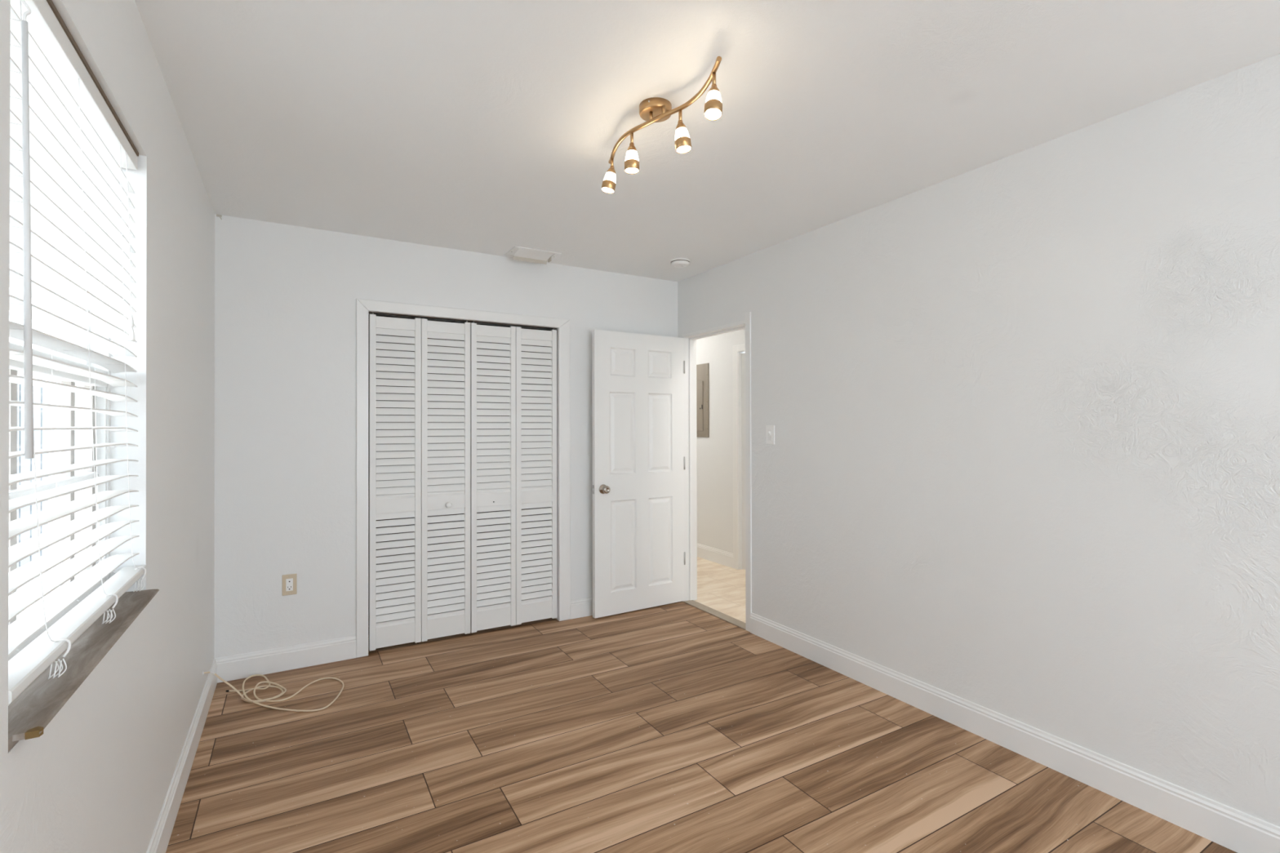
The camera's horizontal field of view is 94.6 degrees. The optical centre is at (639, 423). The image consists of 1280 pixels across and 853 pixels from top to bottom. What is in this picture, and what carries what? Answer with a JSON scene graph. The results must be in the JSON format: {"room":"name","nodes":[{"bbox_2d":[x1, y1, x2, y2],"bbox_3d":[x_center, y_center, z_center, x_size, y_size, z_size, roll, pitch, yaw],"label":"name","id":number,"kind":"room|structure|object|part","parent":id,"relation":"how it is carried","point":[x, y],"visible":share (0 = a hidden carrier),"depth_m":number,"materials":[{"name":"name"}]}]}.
{"room":"empty bedroom","nodes":[
{"label":"empty bedroom","id":0,"kind":"room"},
{"bbox_2d":[0,0,214,852],"bbox_3d":[-0.768,0.112,0.401,0.200,2.440,6.309,0,0,-30],"label":"wall","id":1,"kind":"structure","parent":0,"point":[98,777],"depth_m":1.65,"materials":[{"name":"paint"}]},
{"bbox_2d":[8,280,159,751],"bbox_3d":[-1.205,-0.136,1.235,0.175,1.240,0.923,0,0,-30],"label":"window","id":2,"kind":"structure","parent":1,"relation":"in","point":[33,710],"depth_m":1.32,"materials":[{"name":"white"}]},
{"bbox_3d":[-1.248,0.167,1.208,0.054,0.540,0.879,0,0,-30],"label":"sash","id":3,"kind":"part","parent":2,"relation":"part of","materials":[{"name":"white"}]},
{"bbox_3d":[-1.248,-0.123,1.210,0.056,0.045,0.879,0,0,-30],"label":"meeting rail","id":4,"kind":"part","parent":2,"relation":"part of","materials":[{"name":"white"}]},
{"bbox_2d":[8,0,146,706],"bbox_3d":[-1.184,-0.153,1.247,0.087,1.204,0.915,0,0,-30],"label":"window blind","id":5,"kind":"object","parent":2,"relation":"attached to","point":[69,146],"visible":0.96,"depth_m":1.16,"materials":[{"name":"white plastic"}]},
{"bbox_3d":[-1.044,-0.158,0.992,0.071,1.100,0.126,0,0,-30],"label":"ladder cord","id":6,"kind":"part","parent":5,"relation":"part of","materials":[{"name":"white fabric"}]},
{"bbox_3d":[-1.175,0.406,1.249,0.052,0.024,0.915,0,0,-30],"label":"rail","id":7,"kind":"part","parent":5,"relation":"part of","materials":[{"name":"white plastic"}]},
{"bbox_3d":[-1.205,-0.156,1.265,0.063,1.100,0.163,0,0,-26],"label":"ladder cord","id":8,"kind":"part","parent":5,"relation":"part of","materials":[{"name":"white fabric"}]},
{"bbox_3d":[-1.363,-0.155,1.538,0.071,1.100,0.125,0,0,-30],"label":"ladder cord","id":9,"kind":"part","parent":5,"relation":"part of","materials":[{"name":"white fabric"}]},
{"bbox_3d":[-1.331,-0.489,1.540,0.007,0.435,0.026,0,0,-2],"label":"lift cord","id":10,"kind":"part","parent":5,"relation":"part of","materials":[{"name":"white fabric"}]},
{"bbox_3d":[-1.268,-0.436,1.200,0.030,0.580,0.879,0,0,-30],"label":"sash","id":11,"kind":"part","parent":2,"relation":"part of","materials":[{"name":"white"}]},
{"bbox_3d":[-1.175,0.474,1.249,0.106,0.020,0.921,0,0,-30],"label":"sill","id":12,"kind":"part","parent":2,"relation":"part of","materials":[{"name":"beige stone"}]},
{"bbox_3d":[-1.251,-0.145,1.208,0.068,1.220,0.923,0,0,-30],"label":"frame","id":13,"kind":"part","parent":2,"relation":"part of","materials":[{"name":"white"}]},
{"bbox_2d":[146,658,217,852],"bbox_3d":[-0.675,1.269,0.452,0.014,0.126,6.074,0,0,-30],"label":"baseboard","id":14,"kind":"structure","parent":1,"relation":"attached to","point":[160,839],"depth_m":2.13,"materials":[{"name":"white paint"}]},
{"bbox_2d":[213,213,677,657],"bbox_3d":[-0.991,0.129,3.858,2.904,2.440,0.115,0,0,-30],"label":"wall","id":15,"kind":"structure","parent":0,"point":[286,295],"depth_m":3.31,"materials":[{"name":"white paint"}]},
{"bbox_2d":[213,635,355,683],"bbox_3d":[-1.922,1.284,3.232,0.666,0.126,0.014,0,0,-30],"label":"baseboard","id":16,"kind":"structure","parent":15,"relation":"attached to","point":[240,666],"depth_m":3.22,"materials":[{"name":"white paint"}]},
{"bbox_2d":[282,573,297,595],"bbox_3d":[-1.922,0.884,3.239,0.069,0.113,0.008,0,0,-30],"label":"wall outlet","id":17,"kind":"object","parent":15,"relation":"attached to","point":[289,582],"visible":1,"depth_m":3.24,"materials":[{"name":"beige plastic"}]},
{"bbox_2d":[285,577,293,591],"bbox_3d":[-1.921,0.884,3.237,0.033,0.067,0.003,0,0,-30],"label":"receptacle","id":18,"kind":"object","parent":17,"relation":"attached to","point":[289,581],"depth_m":3.24,"materials":[{"name":"white plastic"}]},
{"bbox_2d":[368,311,556,328],"bbox_3d":[-1.086,-0.653,3.771,1.178,0.004,0.028,0,0,-30],"label":"track","id":19,"kind":"object","parent":15,"relation":"attached to","point":[369,312],"visible":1,"depth_m":3.73,"materials":[{"name":"brown"}]},
{"bbox_2d":[368,312,470,650],"bbox_3d":[-1.328,0.338,3.602,0.586,1.986,0.061,0,0,-30],"label":"door","id":20,"kind":"structure","parent":19,"relation":"hanging from","point":[422,500],"depth_m":3.59,"materials":[{"name":"white paint"}]},
{"bbox_3d":[-1.190,0.504,3.668,0.037,0.037,0.037,0,0,-30],"label":"knob","id":21,"kind":"part","parent":20,"relation":"part of","materials":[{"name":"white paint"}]},
{"bbox_2d":[470,321,557,632],"bbox_3d":[-0.827,0.339,3.914,0.583,1.986,0.028,0,0,-30],"label":"door","id":22,"kind":"structure","parent":19,"relation":"hanging from","point":[514,493],"depth_m":3.89,"materials":[{"name":"white paint"}]},
{"bbox_2d":[355,298,570,657],"bbox_3d":[-1.059,0.314,3.741,1.334,2.068,0.016,0,0,-30],"label":"trim","id":23,"kind":"structure","parent":15,"relation":"attached to","point":[362,306],"depth_m":3.56,"materials":[{"name":"white paint"}]},
{"bbox_3d":[-1.607,0.314,3.421,0.064,2.068,0.016,0,0,-30],"label":"casing","id":24,"kind":"part","parent":23,"relation":"part of","materials":[{"name":"white paint"}]},
{"bbox_3d":[-1.061,-0.688,3.746,1.334,0.064,0.016,0,0,-30],"label":"head casing","id":25,"kind":"part","parent":23,"relation":"part of","materials":[{"name":"white paint"}]},
{"bbox_3d":[-0.519,0.315,4.057,0.082,2.068,0.016,0,0,-30],"label":"casing","id":26,"kind":"part","parent":23,"relation":"part of","materials":[{"name":"white paint"}]},
{"bbox_2d":[570,596,592,619],"bbox_3d":[-0.092,1.286,4.302,0.903,0.126,0.014,0,0,-30],"label":"baseboard","id":27,"kind":"structure","parent":15,"relation":"attached to","point":[581,607],"depth_m":4.11,"materials":[{"name":"white paint"}]},
{"bbox_2d":[368,314,551,619],"bbox_3d":[-1.290,0.130,4.118,1.788,2.440,0.635,0,0,-30],"label":"wall","id":28,"kind":"structure","parent":0,"point":[368,314],"depth_m":4.35,"materials":[{"name":"white paint"}]},
{"bbox_2d":[165,556,1236,852],"bbox_3d":[0.477,1.379,2.344,4.313,0.080,8.420,0,0,-30],"label":"floor","id":29,"kind":"structure","parent":0,"point":[675,727],"depth_m":2.34,"materials":[{"name":"brown wood"}]},
{"bbox_2d":[202,671,344,711],"bbox_3d":[-1.780,1.238,2.947,0.579,0.215,0.459,0,0,-8],"label":"cable","id":30,"kind":"object","parent":29,"relation":"on","point":[247,700],"visible":1,"depth_m":2.88,"materials":[{"name":"beige plastic"}]},
{"bbox_2d":[683,600,746,630],"bbox_3d":[0.541,1.343,4.170,0.082,0.008,0.711,0,0,-30],"label":"threshold","id":31,"kind":"object","parent":29,"relation":"on","point":[712,611],"visible":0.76,"depth_m":4.15,"materials":[{"name":"stone"}]},
{"bbox_2d":[134,0,1279,281],"bbox_3d":[0.360,-1.155,1.464,3.219,0.100,6.994,0,0,-30],"label":"ceiling","id":32,"kind":"structure","parent":0,"point":[486,126],"depth_m":2.00,"materials":[{"name":"paint"}]},
{"bbox_2d":[503,245,560,264],"bbox_3d":[-0.693,-1.069,3.806,0.306,0.045,0.220,0,0,-30],"label":"ceiling vent","id":33,"kind":"object","parent":32,"relation":"in","point":[517,253],"visible":1,"depth_m":3.78,"materials":[{"name":"white plastic"}]},
{"bbox_3d":[-0.682,-1.078,3.774,0.227,0.022,0.108,0,0,-30],"label":"deflector blade","id":34,"kind":"part","parent":33,"relation":"part of","materials":[{"name":"white plastic"}]},
{"bbox_2d":[600,56,722,193],"bbox_3d":[0.062,-0.999,2.020,0.130,0.206,0.748,0,0,-30],"label":"track light","id":35,"kind":"object","parent":32,"relation":"attached to","point":[653,109],"visible":1,"depth_m":2.00,"materials":[{"name":"gold metal"}]},
{"bbox_3d":[-0.125,-0.912,2.303,0.047,0.012,0.048,0,0,-30],"label":"bulb","id":36,"kind":"part","parent":35,"relation":"part of","materials":[{"name":"white glass"}]},
{"bbox_3d":[-0.120,-0.955,2.305,0.050,0.046,0.050,0,0,-30],"label":"lamp shade","id":37,"kind":"part","parent":35,"relation":"part of","materials":[{"name":"white glass"}]},
{"bbox_3d":[-0.029,-0.946,2.100,0.049,0.040,0.049,0,0,-30],"label":"lamp shade","id":38,"kind":"part","parent":35,"relation":"part of","materials":[{"name":"white glass"}]},
{"bbox_3d":[-0.029,-0.901,2.099,0.048,0.006,0.048,0,0,-30],"label":"bulb","id":39,"kind":"part","parent":35,"relation":"part of","materials":[{"name":"white glass"}]},
{"bbox_3d":[0.038,-1.056,2.035,0.012,0.032,0.012,0,0,-30],"label":"bar post","id":40,"kind":"part","parent":35,"relation":"part of","materials":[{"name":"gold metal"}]},
{"bbox_3d":[0.080,-1.057,1.996,0.012,0.032,0.012,0,0,-30],"label":"bar post","id":41,"kind":"part","parent":35,"relation":"part of","materials":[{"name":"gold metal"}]},
{"bbox_3d":[0.141,-0.950,1.949,0.049,0.044,0.049,0,0,-30],"label":"lamp shade","id":42,"kind":"part","parent":35,"relation":"part of","materials":[{"name":"white glass"}]},
{"bbox_3d":[0.144,-0.907,1.947,0.048,0.010,0.048,0,0,-30],"label":"bulb","id":43,"kind":"part","parent":35,"relation":"part of","materials":[{"name":"white glass"}]},
{"bbox_3d":[0.216,-0.951,1.734,0.049,0.047,0.049,0,0,-30],"label":"lamp shade","id":44,"kind":"part","parent":35,"relation":"part of","materials":[{"name":"white glass"}]},
{"bbox_3d":[0.214,-0.908,1.728,0.048,0.013,0.048,0,0,-30],"label":"bulb","id":45,"kind":"part","parent":35,"relation":"part of","materials":[{"name":"white glass"}]},
{"bbox_2d":[670,257,690,267],"bbox_3d":[0.270,-1.073,3.964,0.138,0.041,0.138,0,0,-30],"label":"smoke detector","id":46,"kind":"object","parent":32,"relation":"attached to","point":[676,262],"visible":1,"depth_m":3.92,"materials":[{"name":"white plastic"}]},
{"bbox_2d":[696,328,745,569],"bbox_3d":[1.202,0.130,5.103,0.120,2.440,4.400,0,0,-30],"label":"wall","id":47,"kind":"structure","parent":0,"point":[714,452],"depth_m":5.72,"materials":[{"name":"white paint"}]},
{"bbox_2d":[696,363,709,437],"bbox_3d":[0.585,-0.231,6.024,0.016,0.739,0.374,0,0,-30],"label":"breaker panel","id":48,"kind":"object","parent":47,"relation":"attached to","point":[702,370],"visible":0.7,"depth_m":5.94,"materials":[{"name":"grey metal"}]},
{"bbox_3d":[0.583,-0.175,6.023,0.005,0.502,0.199,0,0,-30],"label":"panel door","id":49,"kind":"part","parent":48,"relation":"part of","materials":[{"name":"beige metal"}]},
{"bbox_2d":[697,543,733,568],"bbox_3d":[0.457,1.291,6.242,0.014,0.133,1.669,0,0,-30],"label":"baseboard","id":50,"kind":"structure","parent":47,"relation":"attached to","point":[715,555],"depth_m":5.75,"materials":[{"name":"white paint"}]},
{"bbox_2d":[733,343,745,569],"bbox_3d":[1.103,0.311,5.137,0.016,2.079,0.901,0,0,-30],"label":"trim","id":51,"kind":"structure","parent":47,"relation":"attached to","point":[736,348],"depth_m":5.48,"materials":[{"name":"white paint"}]},
{"bbox_3d":[0.893,0.313,5.496,0.016,2.079,0.069,0,0,-30],"label":"casing","id":52,"kind":"part","parent":51,"relation":"part of","materials":[{"name":"white paint"}]},
{"bbox_3d":[1.101,-0.696,5.142,0.016,0.064,0.762,0,0,-30],"label":"head casing","id":53,"kind":"part","parent":51,"relation":"part of","materials":[{"name":"white paint"}]},
{"bbox_2d":[741,352,745,569],"bbox_3d":[1.150,0.345,5.165,0.035,1.995,0.754,0,0,-30],"label":"door frame","id":54,"kind":"structure","parent":47,"relation":"in","point":[743,355],"depth_m":5.46,"materials":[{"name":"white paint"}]},
{"bbox_2d":[677,53,1279,826],"bbox_3d":[1.875,0.114,1.946,0.115,2.440,6.309,0,0,-30],"label":"wall","id":55,"kind":"structure","parent":0,"point":[1022,464],"depth_m":2.26,"materials":[{"name":"paint"}]},
{"bbox_2d":[681,311,751,631],"bbox_3d":[0.568,0.314,4.176,0.126,2.066,0.783,0,0,-30],"label":"trim","id":56,"kind":"structure","parent":55,"relation":"attached to","point":[690,340],"depth_m":4.48,"materials":[{"name":"white paint"}]},
{"bbox_2d":[591,329,685,617],"bbox_3d":[0.000,0.346,4.277,0.780,1.986,0.156,0,0,-32],"label":"door","id":57,"kind":"structure","parent":56,"relation":"attached to","point":[639,460],"depth_m":4.25,"materials":[{"name":"white paint"}]},
{"bbox_3d":[-0.239,0.455,4.069,0.066,0.066,0.060,0,0,-32],"label":"knob","id":58,"kind":"part","parent":57,"relation":"part of","materials":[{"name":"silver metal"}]},
{"bbox_2d":[765,425,774,444],"bbox_3d":[0.801,0.071,3.652,0.019,0.116,0.073,0,0,-30],"label":"light switch","id":59,"kind":"object","parent":55,"relation":"attached to","point":[770,429],"visible":1,"depth_m":3.65,"materials":[{"name":"white plastic"}]},
{"bbox_2d":[750,613,1279,852],"bbox_3d":[2.034,1.269,1.545,0.014,0.126,5.229,0,0,-30],"label":"baseboard","id":60,"kind":"structure","parent":55,"relation":"attached to","point":[1237,831],"depth_m":2.27,"materials":[{"name":"white paint"}]},
{"label":"outside","id":61,"kind":"structure","parent":0,"visible":0},
{"bbox_2d":[16,570,48,617],"bbox_3d":[-6.145,1.435,1.034,8.434,0.060,20.000,0,0,-30],"label":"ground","id":62,"kind":"structure","parent":61,"point":[46,572],"depth_m":4.83,"materials":[{"name":"white"}]},
{"bbox_2d":[17,377,48,568],"bbox_3d":[-5.150,0.465,4.690,0.160,1.910,7.500,0,0,-30],"label":"window","id":63,"kind":"structure","parent":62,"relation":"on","point":[40,395],"depth_m":5.28,"materials":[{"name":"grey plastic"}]}
]}

